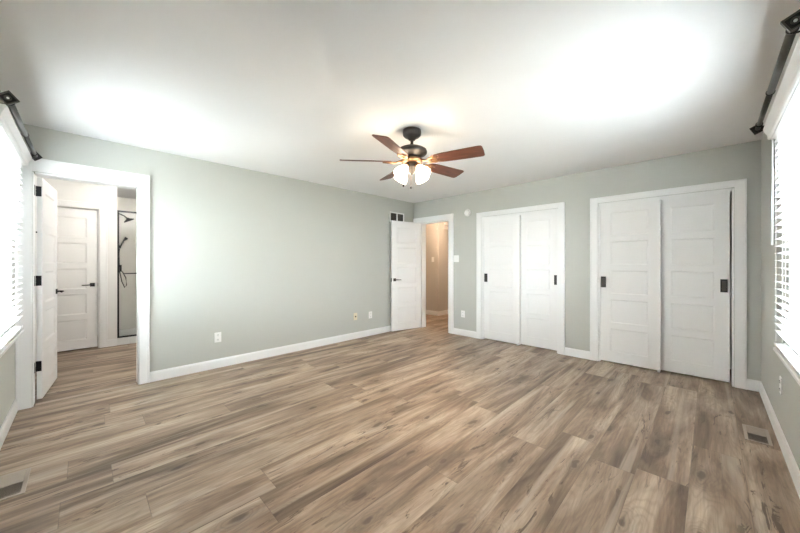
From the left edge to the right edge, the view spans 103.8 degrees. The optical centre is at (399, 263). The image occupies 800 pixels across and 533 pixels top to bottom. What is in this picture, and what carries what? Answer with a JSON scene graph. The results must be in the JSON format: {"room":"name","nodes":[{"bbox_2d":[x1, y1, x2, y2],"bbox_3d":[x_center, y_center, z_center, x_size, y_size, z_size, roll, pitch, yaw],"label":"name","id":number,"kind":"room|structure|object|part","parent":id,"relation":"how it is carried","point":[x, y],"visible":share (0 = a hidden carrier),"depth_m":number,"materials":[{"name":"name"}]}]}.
{"room":"empty bedroom","nodes":[
{"label":"empty bedroom","id":0,"kind":"room"},
{"bbox_2d":[0,91,40,427],"bbox_3d":[-2.910,0.022,2.215,7.948,2.440,0.140,0,0,45],"label":"wall","id":1,"kind":"structure","parent":0,"point":[7,361],"depth_m":2.50,"materials":[{"name":"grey paint"}]},
{"bbox_2d":[0,399,17,448],"bbox_3d":[-1.629,1.190,1.055,4.496,0.105,0.014,0,0,45],"label":"baseboard","id":2,"kind":"structure","parent":1,"relation":"attached to","point":[7,423],"depth_m":2.32,"materials":[{"name":"white wood"}]},
{"bbox_2d":[0,230,23,357],"bbox_3d":[-2.716,-0.105,2.068,1.200,1.425,0.203,0,0,45],"label":"window","id":3,"kind":"structure","parent":1,"relation":"in","point":[21,331],"depth_m":2.45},
{"bbox_3d":[-2.749,-0.142,2.035,1.090,1.350,0.109,0,0,45],"label":"frame","id":4,"kind":"part","parent":3,"relation":"part of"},
{"bbox_2d":[0,103,31,350],"bbox_3d":[-2.648,-0.179,2.126,1.219,1.400,0.104,0,0,45],"label":"blind","id":5,"kind":"object","parent":3,"relation":"attached to","point":[14,153],"visible":1,"depth_m":2.14,"materials":[{"name":"white plastic"}]},
{"bbox_3d":[-2.540,-0.146,1.995,0.009,1.313,0.054,0,0,45],"label":"ladder cord","id":6,"kind":"part","parent":5,"relation":"part of","materials":[{"name":"white fabric"}]},
{"bbox_3d":[-2.776,-0.146,2.228,0.009,1.313,0.054,0,0,45],"label":"ladder cord","id":7,"kind":"part","parent":5,"relation":"part of","materials":[{"name":"white fabric"}]},
{"bbox_3d":[-2.659,0.511,2.114,1.191,0.018,0.050,0,0,45],"label":"rail","id":8,"kind":"part","parent":5,"relation":"part of","materials":[{"name":"white plastic"}]},
{"bbox_3d":[-3.011,-0.146,2.461,0.009,1.313,0.054,0,0,45],"label":"ladder cord","id":9,"kind":"part","parent":5,"relation":"part of","materials":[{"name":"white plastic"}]},
{"bbox_2d":[0,90,42,160],"bbox_3d":[-2.664,-0.913,2.179,1.415,0.105,0.156,0,0,45],"label":"curtain rod","id":10,"kind":"object","parent":1,"relation":"attached to","point":[6,97],"visible":0.91,"depth_m":1.92,"materials":[{"name":"black metal"}]},
{"bbox_2d":[41,177,136,347],"bbox_3d":[-4.483,0.022,5.421,1.200,2.440,2.204,0,0,45],"label":"wall","id":11,"kind":"structure","parent":0,"point":[66,190],"depth_m":4.75,"materials":[{"name":"white paint"}]},
{"bbox_2d":[57,207,97,351],"bbox_3d":[-4.638,0.222,4.433,0.095,2.005,0.545,0,0,45],"label":"door","id":12,"kind":"structure","parent":11,"relation":"in","point":[77,229],"depth_m":4.49,"materials":[{"name":"white paint"}]},
{"bbox_2d":[57,199,107,347],"bbox_3d":[-4.634,0.180,4.484,0.144,2.125,0.656,0,0,45],"label":"door frame","id":13,"kind":"structure","parent":11,"relation":"attached to","point":[103,208],"depth_m":4.63,"materials":[{"name":"white wood"}]},
{"bbox_2d":[108,339,116,346],"bbox_3d":[-4.326,1.190,4.717,0.014,0.105,0.109,0,0,45],"label":"baseboard","id":14,"kind":"structure","parent":11,"relation":"attached to","point":[111,342],"depth_m":4.71,"materials":[{"name":"white wood"}]},
{"bbox_2d":[16,124,413,371],"bbox_3d":[-1.488,0.022,4.520,0.120,2.440,5.138,0,0,45],"label":"wall","id":15,"kind":"structure","parent":0,"point":[260,260],"depth_m":3.96,"materials":[{"name":"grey paint"}]},
{"bbox_2d":[36,177,63,398],"bbox_3d":[-3.487,0.225,3.103,0.155,2.012,0.688,0,0,-40],"label":"door","id":16,"kind":"structure","parent":15,"relation":"in","point":[46,278],"depth_m":3.02,"materials":[{"name":"white paint"}]},
{"bbox_2d":[15,159,149,409],"bbox_3d":[-2.978,0.163,3.008,0.156,2.160,0.890,0,0,45],"label":"door frame","id":17,"kind":"structure","parent":15,"relation":"attached to","point":[25,343],"depth_m":2.79,"materials":[{"name":"white wood"}]},
{"bbox_2d":[214,332,220,342],"bbox_3d":[-2.171,0.880,3.738,0.010,0.118,0.075,0,0,45],"label":"wall outlet","id":18,"kind":"object","parent":15,"relation":"attached to","point":[217,336],"visible":1,"depth_m":3.73,"materials":[{"name":"white plastic"}]},
{"bbox_2d":[150,325,390,381],"bbox_3d":[-1.169,1.190,4.747,0.014,0.105,4.127,0,0,45],"label":"baseboard","id":19,"kind":"structure","parent":15,"relation":"attached to","point":[163,374],"depth_m":4.03,"materials":[{"name":"white wood"}]},
{"bbox_2d":[390,211,403,221],"bbox_3d":[-0.056,-0.858,5.874,0.010,0.196,0.380,0,0,45],"label":"air vent","id":20,"kind":"object","parent":15,"relation":"in","point":[394,216],"visible":0.77,"depth_m":5.87,"materials":[{"name":"white plastic"}]},
{"bbox_2d":[391,220,420,330],"bbox_3d":[0.122,0.225,5.880,0.686,2.012,0.155,0,0,-35],"label":"door","id":21,"kind":"structure","parent":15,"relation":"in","point":[405,236],"depth_m":5.86,"materials":[{"name":"white paint"}]},
{"bbox_2d":[0,314,799,532],"bbox_3d":[-0.024,1.272,4.950,8.200,0.060,9.400,0,0,45],"label":"floor","id":22,"kind":"structure","parent":0,"point":[428,429],"depth_m":2.13,"materials":[{"name":"brown wood"}]},
{"bbox_2d":[0,467,30,500],"bbox_3d":[-2.187,1.240,1.750,0.300,0.005,0.145,0,0,45],"label":"floor vent","id":23,"kind":"object","parent":22,"relation":"in","point":[13,484],"visible":1,"depth_m":1.76,"materials":[{"name":"beige metal"}]},
{"bbox_2d":[35,383,135,404],"bbox_3d":[-2.967,1.240,3.001,0.044,0.006,0.681,0,0,45],"label":"threshold","id":24,"kind":"object","parent":22,"relation":"on","point":[133,383],"visible":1,"depth_m":2.97,"materials":[{"name":"brown wood"}]},
{"bbox_2d":[117,328,136,344],"bbox_3d":[-4.217,1.190,5.658,1.175,0.105,1.383,0,0,45],"label":"shower tray","id":25,"kind":"object","parent":22,"relation":"on","point":[133,339],"visible":0.23,"depth_m":4.90,"materials":[{"name":"white ceramic"}]},
{"bbox_2d":[117,210,136,337],"bbox_3d":[-3.815,0.163,5.258,0.067,1.950,1.380,0,0,45],"label":"shower door","id":26,"kind":"structure","parent":25,"relation":"on","point":[118,211],"depth_m":4.78,"materials":[{"name":"black metal"}]},
{"bbox_2d":[742,424,772,446],"bbox_3d":[2.586,1.240,2.273,0.130,0.005,0.300,0,0,45],"label":"floor vent","id":27,"kind":"object","parent":22,"relation":"in","point":[751,433],"visible":1,"depth_m":2.26,"materials":[{"name":"beige metal"}]},
{"bbox_2d":[0,0,799,202],"bbox_3d":[0.167,-1.248,5.222,8.088,0.100,8.744,0,0,45],"label":"ceiling","id":28,"kind":"structure","parent":0,"point":[294,89],"depth_m":2.03,"materials":[{"name":"white paint"}]},
{"bbox_2d":[340,127,484,188],"bbox_3d":[0.080,-0.932,2.870,1.246,0.530,1.137,0,0,-20],"label":"ceiling fan","id":29,"kind":"object","parent":28,"relation":"hanging from","point":[411,154],"visible":1,"depth_m":2.73,"materials":[{"name":"brown wood"}]},
{"bbox_3d":[-0.303,-0.907,2.772,0.452,0.007,0.144,0,16,-5],"label":"blade","id":30,"kind":"part","parent":29,"relation":"part of","materials":[{"name":"brown wood"}]},
{"bbox_3d":[-0.067,-0.907,3.180,0.144,0.007,0.452,-18,7,-24],"label":"blade","id":31,"kind":"part","parent":29,"relation":"part of","materials":[{"name":"brown wood"}]},
{"bbox_3d":[-0.057,-0.907,2.431,0.144,0.007,0.452,17,7,23],"label":"blade","id":32,"kind":"part","parent":29,"relation":"part of","materials":[{"name":"brown wood"}]},
{"bbox_3d":[0.016,-0.801,2.898,0.135,0.138,0.122,0,0,45],"label":"lamp shade","id":33,"kind":"part","parent":29,"relation":"part of","materials":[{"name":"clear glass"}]},
{"bbox_3d":[0.016,-0.801,2.718,0.122,0.138,0.135,0,0,45],"label":"lamp shade","id":34,"kind":"part","parent":29,"relation":"part of","materials":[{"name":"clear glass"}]},
{"bbox_3d":[0.106,-0.916,2.808,0.196,0.038,0.196,0,0,45],"label":"motor plate","id":35,"kind":"part","parent":29,"relation":"part of","materials":[{"name":"orange metal"}]},
{"bbox_3d":[0.197,-0.801,2.898,0.122,0.138,0.135,0,0,45],"label":"lamp shade","id":36,"kind":"part","parent":29,"relation":"part of","materials":[{"name":"white glass"}]},
{"bbox_3d":[0.197,-0.801,2.718,0.135,0.138,0.122,0,0,45],"label":"lamp shade","id":37,"kind":"part","parent":29,"relation":"part of","materials":[{"name":"white glass"}]},
{"bbox_3d":[0.430,-0.907,3.061,0.452,0.007,0.144,0,-16,-38],"label":"blade","id":38,"kind":"part","parent":29,"relation":"part of","materials":[{"name":"brown wood"}]},
{"bbox_3d":[0.473,-0.907,2.621,0.452,0.007,0.144,0,-16,27],"label":"blade","id":39,"kind":"part","parent":29,"relation":"part of","materials":[{"name":"brown wood"}]},
{"bbox_2d":[426,222,447,310],"bbox_3d":[0.639,0.022,9.314,3.000,2.440,2.265,0,0,45],"label":"wall","id":40,"kind":"structure","parent":0,"point":[436,235],"depth_m":7.58,"materials":[{"name":"beige paint"}]},
{"bbox_2d":[426,310,438,315],"bbox_3d":[0.197,1.190,8.148,2.014,0.105,0.014,0,0,45],"label":"baseboard","id":41,"kind":"structure","parent":40,"relation":"attached to","point":[430,312],"depth_m":7.56,"materials":[{"name":"white wood"}]},
{"bbox_2d":[439,310,447,315],"bbox_3d":[1.651,1.190,8.195,0.014,0.105,2.100,0,0,45],"label":"baseboard","id":42,"kind":"structure","parent":40,"relation":"attached to","point":[444,312],"depth_m":7.58,"materials":[{"name":"white wood"}]},
{"bbox_2d":[414,140,760,386],"bbox_3d":[1.978,0.022,4.619,4.666,2.440,0.120,0,0,45],"label":"wall","id":43,"kind":"structure","parent":0,"point":[743,160],"depth_m":4.09,"materials":[{"name":"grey paint"}]},
{"bbox_2d":[413,213,453,333],"bbox_3d":[0.657,0.178,5.923,0.950,2.129,0.162,0,0,45],"label":"door frame","id":44,"kind":"structure","parent":43,"relation":"attached to","point":[449,218],"depth_m":5.66,"materials":[{"name":"white wood"}]},
{"bbox_2d":[454,255,458,261],"bbox_3d":[0.982,-0.086,5.508,0.116,0.118,0.018,0,0,45],"label":"light switch","id":45,"kind":"object","parent":43,"relation":"attached to","point":[456,257],"visible":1,"depth_m":5.50,"materials":[{"name":"white plastic"}]},
{"bbox_2d":[464,209,470,215],"bbox_3d":[1.140,-0.866,5.337,0.124,0.124,0.040,0,0,45],"label":"smoke detector","id":46,"kind":"object","parent":43,"relation":"attached to","point":[467,212],"visible":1,"depth_m":5.32,"materials":[{"name":"white plastic"}]},
{"bbox_2d":[483,215,520,344],"bbox_3d":[1.597,0.235,4.952,0.609,1.976,0.038,0,0,45],"label":"door","id":47,"kind":"structure","parent":43,"relation":"in","point":[502,235],"depth_m":4.93,"materials":[{"name":"white paint"}]},
{"bbox_2d":[476,202,564,354],"bbox_3d":[1.801,0.203,4.781,1.355,2.080,0.148,0,0,45],"label":"door frame","id":48,"kind":"structure","parent":43,"relation":"attached to","point":[560,207],"depth_m":4.46,"materials":[{"name":"white wood"}]},
{"bbox_2d":[521,211,556,350],"bbox_3d":[2.028,0.235,4.596,0.558,1.976,0.038,0,0,45],"label":"door","id":49,"kind":"structure","parent":43,"relation":"in","point":[538,230],"depth_m":4.57,"materials":[{"name":"white paint"}]},
{"bbox_2d":[453,328,759,391],"bbox_3d":[2.219,1.190,4.286,3.574,0.105,0.014,0,0,45],"label":"baseboard","id":50,"kind":"structure","parent":43,"relation":"attached to","point":[753,385],"depth_m":4.15,"materials":[{"name":"white wood"}]},
{"bbox_2d":[600,200,660,370],"bbox_3d":[2.767,0.235,3.793,0.595,1.976,0.038,0,0,45],"label":"door","id":51,"kind":"structure","parent":43,"relation":"in","point":[630,233],"depth_m":3.77,"materials":[{"name":"white paint"}]},
{"bbox_2d":[590,178,746,389],"bbox_3d":[2.980,0.203,3.613,1.359,2.080,0.148,0,0,45],"label":"door frame","id":52,"kind":"structure","parent":43,"relation":"attached to","point":[740,185],"depth_m":3.17,"materials":[{"name":"white wood"}]},
{"bbox_2d":[661,192,729,381],"bbox_3d":[3.198,0.235,3.437,0.573,1.976,0.038,0,0,45],"label":"door","id":53,"kind":"structure","parent":43,"relation":"in","point":[695,230],"depth_m":3.40,"materials":[{"name":"white paint"}]},
{"bbox_3d":[3.361,0.231,3.252,0.054,0.135,0.004,0,0,45],"label":"recessed pull","id":54,"kind":"part","parent":53,"relation":"part of","materials":[{"name":"black metal"}]},
{"bbox_2d":[722,281,726,290],"bbox_3d":[3.362,0.231,3.252,0.036,0.109,0.001,0,0,45],"label":"door handle","id":55,"kind":"object","parent":53,"relation":"on","point":[724,283],"depth_m":3.25,"materials":[{"name":"brown metal"}]},
{"bbox_2d":[730,192,730,368],"bbox_3d":[3.259,0.022,3.892,1.482,2.440,0.650,0,0,45],"label":"wall","id":56,"kind":"structure","parent":0,"point":[730,192],"depth_m":3.69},
{"bbox_2d":[761,132,799,469],"bbox_3d":[1.729,0.022,1.151,0.140,2.440,5.158,0,0,45],"label":"wall","id":57,"kind":"structure","parent":0,"point":[786,406],"depth_m":2.44,"materials":[{"name":"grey paint"}]},
{"bbox_2d":[750,9,799,134],"bbox_3d":[2.122,-0.980,1.751,0.145,0.080,1.447,0,0,45],"label":"curtain rod","id":58,"kind":"object","parent":57,"relation":"attached to","point":[791,23],"visible":0.84,"depth_m":1.49,"materials":[{"name":"black metal"}]},
{"bbox_2d":[759,381,799,498],"bbox_3d":[1.719,1.190,1.250,0.014,0.105,5.004,0,0,45],"label":"baseboard","id":59,"kind":"structure","parent":57,"relation":"attached to","point":[793,468],"depth_m":2.06,"materials":[{"name":"white wood"}]},
{"bbox_2d":[779,376,781,394],"bbox_3d":[2.631,0.843,2.168,0.010,0.118,0.075,0,0,45],"label":"wall outlet","id":60,"kind":"object","parent":57,"relation":"attached to","point":[780,377],"visible":1,"depth_m":2.16,"materials":[{"name":"white plastic"}]},
{"bbox_2d":[773,229,799,385],"bbox_3d":[2.030,-0.105,1.501,0.203,1.425,1.240,0,0,45],"label":"window","id":61,"kind":"structure","parent":57,"relation":"in","point":[794,273],"depth_m":1.91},
{"bbox_2d":[763,36,799,376],"bbox_3d":[1.966,-0.179,1.564,0.104,1.400,1.274,0,0,45],"label":"blind","id":62,"kind":"object","parent":61,"relation":"attached to","point":[782,124],"visible":1,"depth_m":1.69,"materials":[{"name":"white plastic"}]},
{"bbox_3d":[2.105,-0.146,1.678,0.054,1.313,0.009,0,0,45],"label":"ladder cord","id":63,"kind":"part","parent":62,"relation":"part of","materials":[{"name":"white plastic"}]},
{"bbox_3d":[2.351,-0.146,1.927,0.054,1.313,0.009,0,0,45],"label":"ladder cord","id":64,"kind":"part","parent":62,"relation":"part of","materials":[{"name":"white plastic"}]},
{"bbox_3d":[1.978,0.511,1.552,0.050,0.018,1.246,0,0,45],"label":"rail","id":65,"kind":"part","parent":62,"relation":"part of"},
{"bbox_3d":[1.858,-0.146,1.430,0.054,1.313,0.009,0,0,45],"label":"ladder cord","id":66,"kind":"part","parent":62,"relation":"part of","materials":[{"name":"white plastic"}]},
{"bbox_3d":[2.063,-0.142,1.468,0.109,1.350,1.130,0,0,45],"label":"frame","id":67,"kind":"part","parent":61,"relation":"part of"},
{"bbox_3d":[-4.804,0.022,5.182,1.080,2.440,0.120,0,0,45],"label":"wall","id":68,"kind":"structure","parent":0,"visible":0},
{"bbox_2d":[119,237,127,287],"bbox_3d":[-4.645,-0.021,5.229,0.052,0.856,0.172,0,0,45],"label":"shower","id":69,"kind":"object","parent":68,"relation":"attached to","point":[125,238],"visible":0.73,"depth_m":5.23,"materials":[{"name":"black metal"}]},
{"bbox_2d":[119,213,133,222],"bbox_3d":[-4.618,-0.762,5.256,0.150,0.150,0.250,0,0,45],"label":"shower head","id":70,"kind":"object","parent":68,"relation":"attached to","point":[127,219],"visible":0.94,"depth_m":5.25,"materials":[{"name":"black metal"}]}
]}

